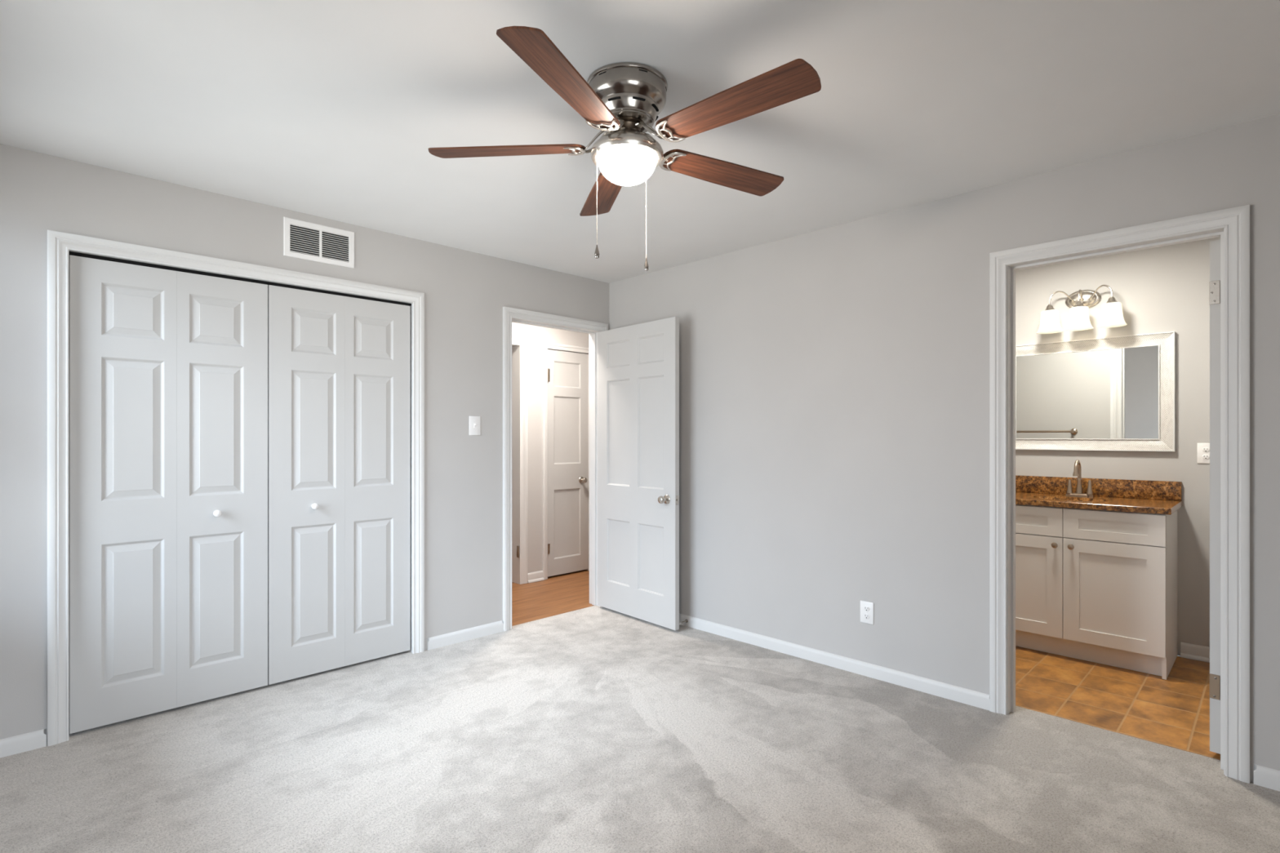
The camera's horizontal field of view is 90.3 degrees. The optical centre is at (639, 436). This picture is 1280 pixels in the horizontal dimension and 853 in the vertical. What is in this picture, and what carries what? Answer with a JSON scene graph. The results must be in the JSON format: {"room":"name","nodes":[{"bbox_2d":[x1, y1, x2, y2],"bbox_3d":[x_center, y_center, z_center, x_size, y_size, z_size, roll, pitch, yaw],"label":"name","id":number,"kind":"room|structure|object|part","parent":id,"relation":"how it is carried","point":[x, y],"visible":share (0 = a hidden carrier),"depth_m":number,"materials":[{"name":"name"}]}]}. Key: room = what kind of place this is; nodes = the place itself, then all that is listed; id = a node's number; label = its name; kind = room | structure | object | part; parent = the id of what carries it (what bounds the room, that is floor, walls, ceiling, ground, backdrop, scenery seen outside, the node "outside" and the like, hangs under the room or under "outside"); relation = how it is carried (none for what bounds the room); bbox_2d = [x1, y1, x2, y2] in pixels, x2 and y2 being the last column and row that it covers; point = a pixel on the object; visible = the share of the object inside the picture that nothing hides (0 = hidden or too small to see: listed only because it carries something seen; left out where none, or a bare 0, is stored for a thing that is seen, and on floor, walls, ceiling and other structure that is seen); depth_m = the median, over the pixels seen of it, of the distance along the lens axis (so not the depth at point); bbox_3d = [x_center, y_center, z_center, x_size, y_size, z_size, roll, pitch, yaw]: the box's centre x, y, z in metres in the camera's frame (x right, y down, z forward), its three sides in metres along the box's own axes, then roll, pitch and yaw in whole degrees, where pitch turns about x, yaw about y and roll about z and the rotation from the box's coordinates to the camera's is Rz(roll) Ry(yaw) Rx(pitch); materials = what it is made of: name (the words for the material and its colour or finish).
{"room":"empty bedroom","nodes":[
{"label":"empty bedroom","id":0,"kind":"room"},
{"bbox_2d":[68,255,69,688],"bbox_3d":[-2.201,0.056,3.553,1.826,2.458,0.661,0,0,-45],"label":"wall","id":1,"kind":"structure","parent":0,"point":[68,255],"depth_m":3.24,"materials":[{"name":"paint"}]},
{"bbox_2d":[0,143,608,745],"bbox_3d":[-1.534,0.056,3.666,3.790,2.458,0.121,0,0,-45],"label":"wall","id":2,"kind":"structure","parent":0,"point":[466,292],"depth_m":3.14,"materials":[{"name":"paint"}]},
{"bbox_2d":[0,728,46,758],"bbox_3d":[-2.625,1.250,2.483,0.454,0.070,0.013,0,0,-45],"label":"baseboard","id":3,"kind":"structure","parent":2,"relation":"attached to","point":[12,745],"depth_m":2.59,"materials":[{"name":"white paint"}]},
{"bbox_2d":[69,254,267,733],"bbox_3d":[-2.160,0.248,2.977,0.754,2.042,0.076,0,0,-45],"label":"door","id":4,"kind":"structure","parent":2,"relation":"in","point":[168,369],"depth_m":2.94,"materials":[{"name":"paint"}]},
{"bbox_3d":[-2.041,0.371,3.073,0.034,0.034,0.043,0,0,-45],"label":"pull knob","id":5,"kind":"part","parent":4,"relation":"part of","materials":[{"name":"white plastic"}]},
{"bbox_2d":[47,229,424,746],"bbox_3d":[-1.919,0.214,3.269,1.650,2.141,0.140,0,0,-45],"label":"trim","id":6,"kind":"structure","parent":2,"relation":"attached to","point":[59,243],"depth_m":2.69,"materials":[{"name":"white paint"}]},
{"bbox_2d":[68,251,411,306],"bbox_3d":[-1.909,-0.784,3.260,1.526,0.012,0.024,0,0,-45],"label":"door track","id":7,"kind":"object","parent":2,"relation":"attached to","point":[71,253],"visible":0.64,"depth_m":3.12,"materials":[{"name":"black metal"}]},
{"bbox_2d":[283,216,354,268],"bbox_3d":[-1.707,-1.031,3.402,0.356,0.200,0.008,0,0,-45],"label":"air vent","id":8,"kind":"object","parent":2,"relation":"in","point":[304,240],"visible":1,"depth_m":3.40,"materials":[{"name":"white plastic"}]},
{"bbox_2d":[267,284,409,684],"bbox_3d":[-1.625,0.248,3.511,0.749,2.042,0.076,0,0,-45],"label":"door","id":9,"kind":"structure","parent":2,"relation":"in","point":[339,366],"depth_m":3.48,"materials":[{"name":"paint"}]},
{"bbox_3d":[-1.730,0.371,3.384,0.034,0.034,0.043,0,0,-45],"label":"pull knob","id":10,"kind":"part","parent":9,"relation":"part of","materials":[{"name":"white plastic"}]},
{"bbox_2d":[426,620,503,650],"bbox_3d":[-1.089,1.250,4.016,0.529,0.070,0.013,0,0,-45],"label":"baseboard","id":11,"kind":"structure","parent":2,"relation":"attached to","point":[460,636],"depth_m":4.00,"materials":[{"name":"white paint"}]},
{"bbox_2d":[469,416,479,435],"bbox_3d":[-1.048,-0.068,4.052,0.080,0.122,0.020,0,0,-45],"label":"light switch","id":12,"kind":"object","parent":2,"relation":"attached to","point":[474,421],"visible":1,"depth_m":4.05,"materials":[{"name":"white plastic"}]},
{"bbox_2d":[502,306,608,631],"bbox_3d":[-0.623,0.214,4.577,0.923,2.141,0.159,0,0,-45],"label":"trim","id":13,"kind":"structure","parent":2,"relation":"attached to","point":[510,315],"depth_m":4.42,"materials":[{"name":"white paint"}]},
{"bbox_2d":[598,316,679,630],"bbox_3d":[-0.044,0.243,4.461,0.172,2.048,0.847,0,0,-45],"label":"door","id":14,"kind":"structure","parent":2,"relation":"in","point":[638,364],"depth_m":4.43,"materials":[{"name":"paint"}]},
{"bbox_3d":[0.155,0.417,4.189,0.071,0.064,0.064,0,0,-45],"label":"knob","id":15,"kind":"part","parent":14,"relation":"part of","materials":[{"name":"silver metal"}]},
{"bbox_3d":[0.247,0.417,4.162,0.023,0.060,0.012,0,0,-45],"label":"latch plate","id":16,"kind":"part","parent":14,"relation":"part of","materials":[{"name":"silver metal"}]},
{"bbox_2d":[511,322,589,573],"bbox_3d":[-0.855,0.056,5.809,3.240,2.458,0.120,0,0,-45],"label":"wall","id":17,"kind":"structure","parent":0,"point":[535,335],"depth_m":5.66,"materials":[{"name":"grey paint"}]},
{"bbox_2d":[511,335,527,584],"bbox_3d":[-1.349,0.209,5.305,0.902,2.152,0.137,0,0,-45],"label":"trim","id":18,"kind":"structure","parent":17,"relation":"attached to","point":[519,344],"depth_m":5.56,"materials":[{"name":"white paint"}]},
{"bbox_2d":[527,570,544,582],"bbox_3d":[-0.924,1.244,5.638,0.166,0.082,0.026,0,0,-45],"label":"baseboard","id":19,"kind":"structure","parent":17,"relation":"attached to","point":[535,576],"depth_m":5.63,"materials":[{"name":"white paint"}]},
{"bbox_2d":[542,342,589,579],"bbox_3d":[-0.700,0.221,5.952,0.597,2.129,0.137,0,0,-45],"label":"trim","id":20,"kind":"structure","parent":17,"relation":"attached to","point":[545,346],"depth_m":5.72,"materials":[{"name":"white paint"}]},
{"bbox_2d":[547,349,587,577],"bbox_3d":[-0.656,0.241,5.905,0.486,2.056,0.104,0,0,-45],"label":"door","id":21,"kind":"structure","parent":17,"relation":"in","point":[567,371],"depth_m":5.93,"materials":[{"name":"paint"}]},
{"bbox_3d":[-0.531,0.413,6.006,0.064,0.064,0.068,0,0,-45],"label":"knob","id":22,"kind":"part","parent":21,"relation":"part of","materials":[{"name":"silver metal"}]},
{"bbox_2d":[0,0,1279,283],"bbox_3d":[-0.192,-1.233,3.553,5.530,0.120,6.500,0,0,-45],"label":"ceiling","id":23,"kind":"structure","parent":0,"point":[331,109],"depth_m":2.21,"materials":[{"name":"paint"}]},
{"bbox_2d":[428,26,821,271],"bbox_3d":[-0.006,-0.874,2.109,1.286,0.599,1.262,0,0,-45],"label":"ceiling fan","id":24,"kind":"object","parent":23,"relation":"hanging from","point":[624,100],"visible":1,"depth_m":2.02,"materials":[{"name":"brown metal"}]},
{"bbox_3d":[-0.448,-0.967,2.152,0.531,0.033,0.130,0,0,5],"label":"blade","id":25,"kind":"part","parent":24,"relation":"part of","materials":[{"name":"brown wood"}]},
{"bbox_3d":[-0.193,-0.967,1.749,0.130,0.033,0.531,0,0,23],"label":"blade","id":26,"kind":"part","parent":24,"relation":"part of","materials":[{"name":"brown wood"}]},
{"bbox_3d":[-0.139,-0.778,2.056,0.006,0.343,0.006,0,0,-45],"label":"pull chain","id":27,"kind":"part","parent":24,"relation":"part of","materials":[{"name":"silver metal"}]},
{"bbox_3d":[-0.143,-0.967,2.520,0.130,0.033,0.531,0,0,-13],"label":"blade","id":28,"kind":"part","parent":24,"relation":"part of","materials":[{"name":"brown wood"}]},
{"bbox_3d":[-0.043,-0.889,2.126,0.198,0.083,0.198,0,0,-45],"label":"lamp shade","id":29,"kind":"part","parent":24,"relation":"part of","materials":[{"name":"white glass"}]},
{"bbox_3d":[0.022,-0.775,2.218,0.006,0.332,0.006,0,0,-45],"label":"pull chain","id":30,"kind":"part","parent":24,"relation":"part of","materials":[{"name":"silver metal"}]},
{"bbox_3d":[0.300,-0.967,2.343,0.531,0.033,0.130,0,0,-31],"label":"blade","id":31,"kind":"part","parent":24,"relation":"part of","materials":[{"name":"brown wood"}]},
{"bbox_3d":[0.269,-0.967,1.867,0.531,0.033,0.130,0,0,41],"label":"blade","id":32,"kind":"part","parent":24,"relation":"part of","materials":[{"name":"brown wood"}]},
{"bbox_2d":[0,569,1279,852],"bbox_3d":[-0.192,1.315,3.553,5.530,0.060,6.500,0,0,-45],"label":"floor","id":33,"kind":"structure","parent":0,"point":[594,729],"depth_m":2.51,"materials":[{"name":"carpet"}]},
{"bbox_2d":[1015,504,1177,679],"bbox_3d":[2.622,0.848,3.856,0.578,0.874,0.922,0,0,-45],"label":"vanity cabinet","id":34,"kind":"object","parent":33,"relation":"on","point":[1092,585],"visible":0.92,"depth_m":3.57,"materials":[{"name":"white paint"}]},
{"bbox_3d":[2.282,0.499,3.842,0.020,0.164,0.458,0,0,-45],"label":"drawer","id":35,"kind":"part","parent":34,"relation":"part of","materials":[{"name":"white paint"}]},
{"bbox_3d":[2.282,0.877,3.842,0.020,0.580,0.458,0,0,-45],"label":"cabinet door","id":36,"kind":"part","parent":34,"relation":"part of","materials":[{"name":"white paint"}]},
{"bbox_3d":[2.402,0.630,3.688,0.028,0.032,0.032,0,0,-45],"label":"knob","id":37,"kind":"part","parent":34,"relation":"part of","materials":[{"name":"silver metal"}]},
{"bbox_3d":[2.458,0.630,3.632,0.028,0.032,0.032,0,0,-45],"label":"knob","id":38,"kind":"part","parent":34,"relation":"part of","materials":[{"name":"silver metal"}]},
{"bbox_2d":[1015,475,1182,515],"bbox_3d":[2.627,0.407,3.861,0.564,0.284,0.967,0,0,-45],"label":"countertop","id":39,"kind":"structure","parent":34,"relation":"on","point":[1145,496],"depth_m":3.84,"materials":[{"name":"stone"}]},
{"bbox_2d":[1066,459,1093,497],"bbox_3d":[2.713,0.261,3.947,0.146,0.231,0.142,0,0,-45],"label":"faucet","id":40,"kind":"object","parent":39,"relation":"on","point":[1077,471],"visible":1,"depth_m":3.97,"materials":[{"name":"silver metal"}]},
{"bbox_3d":[2.711,0.315,4.017,0.033,0.088,0.033,0,0,-45],"label":"handle","id":41,"kind":"part","parent":40,"relation":"part of","materials":[{"name":"silver metal"}]},
{"bbox_3d":[2.712,0.252,3.946,0.140,0.213,0.038,0,0,-45],"label":"spout","id":42,"kind":"part","parent":40,"relation":"part of","materials":[{"name":"silver metal"}]},
{"bbox_3d":[2.785,0.315,3.943,0.033,0.088,0.033,0,0,-45],"label":"handle","id":43,"kind":"part","parent":40,"relation":"part of","materials":[{"name":"silver metal"}]},
{"bbox_3d":[2.607,0.499,3.516,0.020,0.164,0.458,0,0,-45],"label":"drawer","id":44,"kind":"part","parent":34,"relation":"part of","materials":[{"name":"white paint"}]},
{"bbox_3d":[2.607,0.877,3.516,0.020,0.580,0.458,0,0,-45],"label":"cabinet door","id":45,"kind":"part","parent":34,"relation":"part of","materials":[{"name":"white paint"}]},
{"bbox_2d":[608,113,1279,782],"bbox_3d":[1.297,0.056,3.428,0.121,2.458,4.218,0,0,-45],"label":"wall","id":46,"kind":"structure","parent":0,"point":[834,380],"depth_m":3.34,"materials":[{"name":"paint"}]},
{"bbox_2d":[679,613,989,710],"bbox_3d":[0.710,1.250,3.921,0.013,0.070,2.650,0,0,-45],"label":"baseboard","id":47,"kind":"structure","parent":46,"relation":"attached to","point":[973,698],"depth_m":3.48,"materials":[{"name":"white paint"}]},
{"bbox_2d":[679,619,688,625],"bbox_3d":[0.288,1.248,4.272,0.022,0.022,0.089,0,0,42],"label":"spring door stop","id":48,"kind":"object","parent":47,"relation":"attached to","point":[686,620],"visible":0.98,"depth_m":4.28,"materials":[{"name":"grey metal"}]},
{"bbox_2d":[860,600,873,624],"bbox_3d":[1.217,0.945,3.416,0.008,0.116,0.075,0,0,-45],"label":"wall outlet","id":49,"kind":"object","parent":46,"relation":"attached to","point":[866,607],"visible":1,"depth_m":3.41,"materials":[{"name":"white plastic"}]},
{"bbox_2d":[863,605,869,611],"bbox_3d":[1.215,0.924,3.414,0.003,0.028,0.033,0,0,-45],"label":"receptacle","id":50,"kind":"object","parent":49,"relation":"attached to","point":[866,608],"depth_m":3.41,"materials":[{"name":"white plastic"}]},
{"bbox_2d":[863,613,869,618],"bbox_3d":[1.215,0.966,3.414,0.003,0.028,0.033,0,0,-45],"label":"receptacle","id":51,"kind":"object","parent":49,"relation":"attached to","point":[865,615],"depth_m":3.41,"materials":[{"name":"white plastic"}]},
{"bbox_2d":[989,204,1249,783],"bbox_3d":[2.001,0.213,2.722,0.159,2.143,0.879,0,0,-45],"label":"trim","id":52,"kind":"structure","parent":46,"relation":"attached to","point":[1232,225],"depth_m":2.46,"materials":[{"name":"white paint"}]},
{"bbox_2d":[1208,239,1220,754],"bbox_3d":[2.590,0.240,2.738,0.723,2.042,0.172,0,0,-45],"label":"door","id":53,"kind":"structure","parent":46,"relation":"in","point":[1215,246],"depth_m":2.54,"materials":[{"name":"paint"}]},
{"bbox_2d":[1253,764,1279,791],"bbox_3d":[2.484,1.250,2.144,0.013,0.070,0.603,0,0,-45],"label":"baseboard","id":54,"kind":"structure","parent":46,"relation":"attached to","point":[1264,776],"depth_m":2.33,"materials":[{"name":"white paint"}]},
{"bbox_2d":[1015,236,1220,655],"bbox_3d":[2.718,0.056,4.255,0.120,2.458,2.660,0,0,-45],"label":"wall","id":55,"kind":"structure","parent":0,"point":[1166,288],"depth_m":3.76,"materials":[{"name":"paint"}]},
{"bbox_2d":[1036,284,1127,333],"bbox_3d":[2.762,-0.801,3.992,0.189,0.263,0.472,0,0,-45],"label":"vanity light","id":56,"kind":"object","parent":55,"relation":"attached to","point":[1079,302],"visible":1,"depth_m":3.98,"materials":[{"name":"white glass"}]},
{"bbox_3d":[2.633,-0.738,4.092,0.148,0.136,0.148,0,0,-45],"label":"lamp shade","id":57,"kind":"part","parent":56,"relation":"part of","materials":[{"name":"white glass"}]},
{"bbox_3d":[2.704,-0.882,4.078,0.154,0.098,0.024,0,0,6],"label":"arm","id":58,"kind":"part","parent":56,"relation":"part of","materials":[{"name":"silver metal"}]},
{"bbox_3d":[2.744,-0.738,3.981,0.148,0.136,0.148,0,0,-45],"label":"lamp shade","id":59,"kind":"part","parent":56,"relation":"part of","materials":[{"name":"white glass"}]},
{"bbox_3d":[2.775,-0.879,4.012,0.097,0.092,0.021,0,0,-45],"label":"arm","id":60,"kind":"part","parent":56,"relation":"part of","materials":[{"name":"silver metal"}]},
{"bbox_3d":[2.845,-0.882,3.936,0.024,0.098,0.160,0,0,-8],"label":"arm","id":61,"kind":"part","parent":56,"relation":"part of","materials":[{"name":"silver metal"}]},
{"bbox_3d":[2.862,-0.738,3.863,0.148,0.136,0.148,0,0,-45],"label":"lamp shade","id":62,"kind":"part","parent":56,"relation":"part of","materials":[{"name":"white glass"}]},
{"bbox_2d":[1015,331,1175,451],"bbox_3d":[2.817,-0.263,4.052,0.025,0.704,0.902,0,0,-45],"label":"wall mirror","id":63,"kind":"object","parent":55,"relation":"attached to","point":[1114,393],"visible":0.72,"depth_m":3.99,"materials":[{"name":"white paint"}]},
{"bbox_2d":[1016,345,1158,438],"bbox_3d":[2.821,-0.263,4.057,0.010,0.564,0.762,0,0,-45],"label":"mirror glass","id":64,"kind":"object","parent":63,"relation":"attached to","point":[1100,391],"depth_m":4.03,"materials":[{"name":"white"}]},
{"bbox_2d":[1015,475,1182,501],"bbox_3d":[2.818,0.321,4.054,0.020,0.112,0.963,0,0,-45],"label":"backsplash","id":65,"kind":"structure","parent":55,"relation":"attached to","point":[1120,488],"depth_m":3.95,"materials":[{"name":"stone"}]},
{"bbox_2d":[1180,642,1209,662],"bbox_3d":[3.338,1.244,3.531,0.026,0.082,0.520,0,0,-45],"label":"baseboard","id":66,"kind":"structure","parent":55,"relation":"attached to","point":[1193,651],"depth_m":3.67,"materials":[{"name":"white paint"}]},
{"bbox_2d":[1197,443,1209,463],"bbox_3d":[3.238,0.098,3.644,0.008,0.116,0.075,0,0,-45],"label":"wall outlet","id":67,"kind":"object","parent":55,"relation":"attached to","point":[1203,449],"visible":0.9,"depth_m":3.65,"materials":[{"name":"white plastic"}]},
{"bbox_2d":[1201,454,1209,459],"bbox_3d":[3.236,0.118,3.642,0.003,0.028,0.033,0,0,-45],"label":"receptacle","id":68,"kind":"object","parent":67,"relation":"attached to","point":[1203,456],"depth_m":3.64,"materials":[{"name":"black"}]},
{"bbox_2d":[1202,447,1209,452],"bbox_3d":[3.236,0.077,3.642,0.003,0.028,0.033,0,0,-45],"label":"receptacle","id":69,"kind":"object","parent":67,"relation":"attached to","point":[1204,449],"depth_m":3.64,"materials":[{"name":"white plastic"}]}
]}

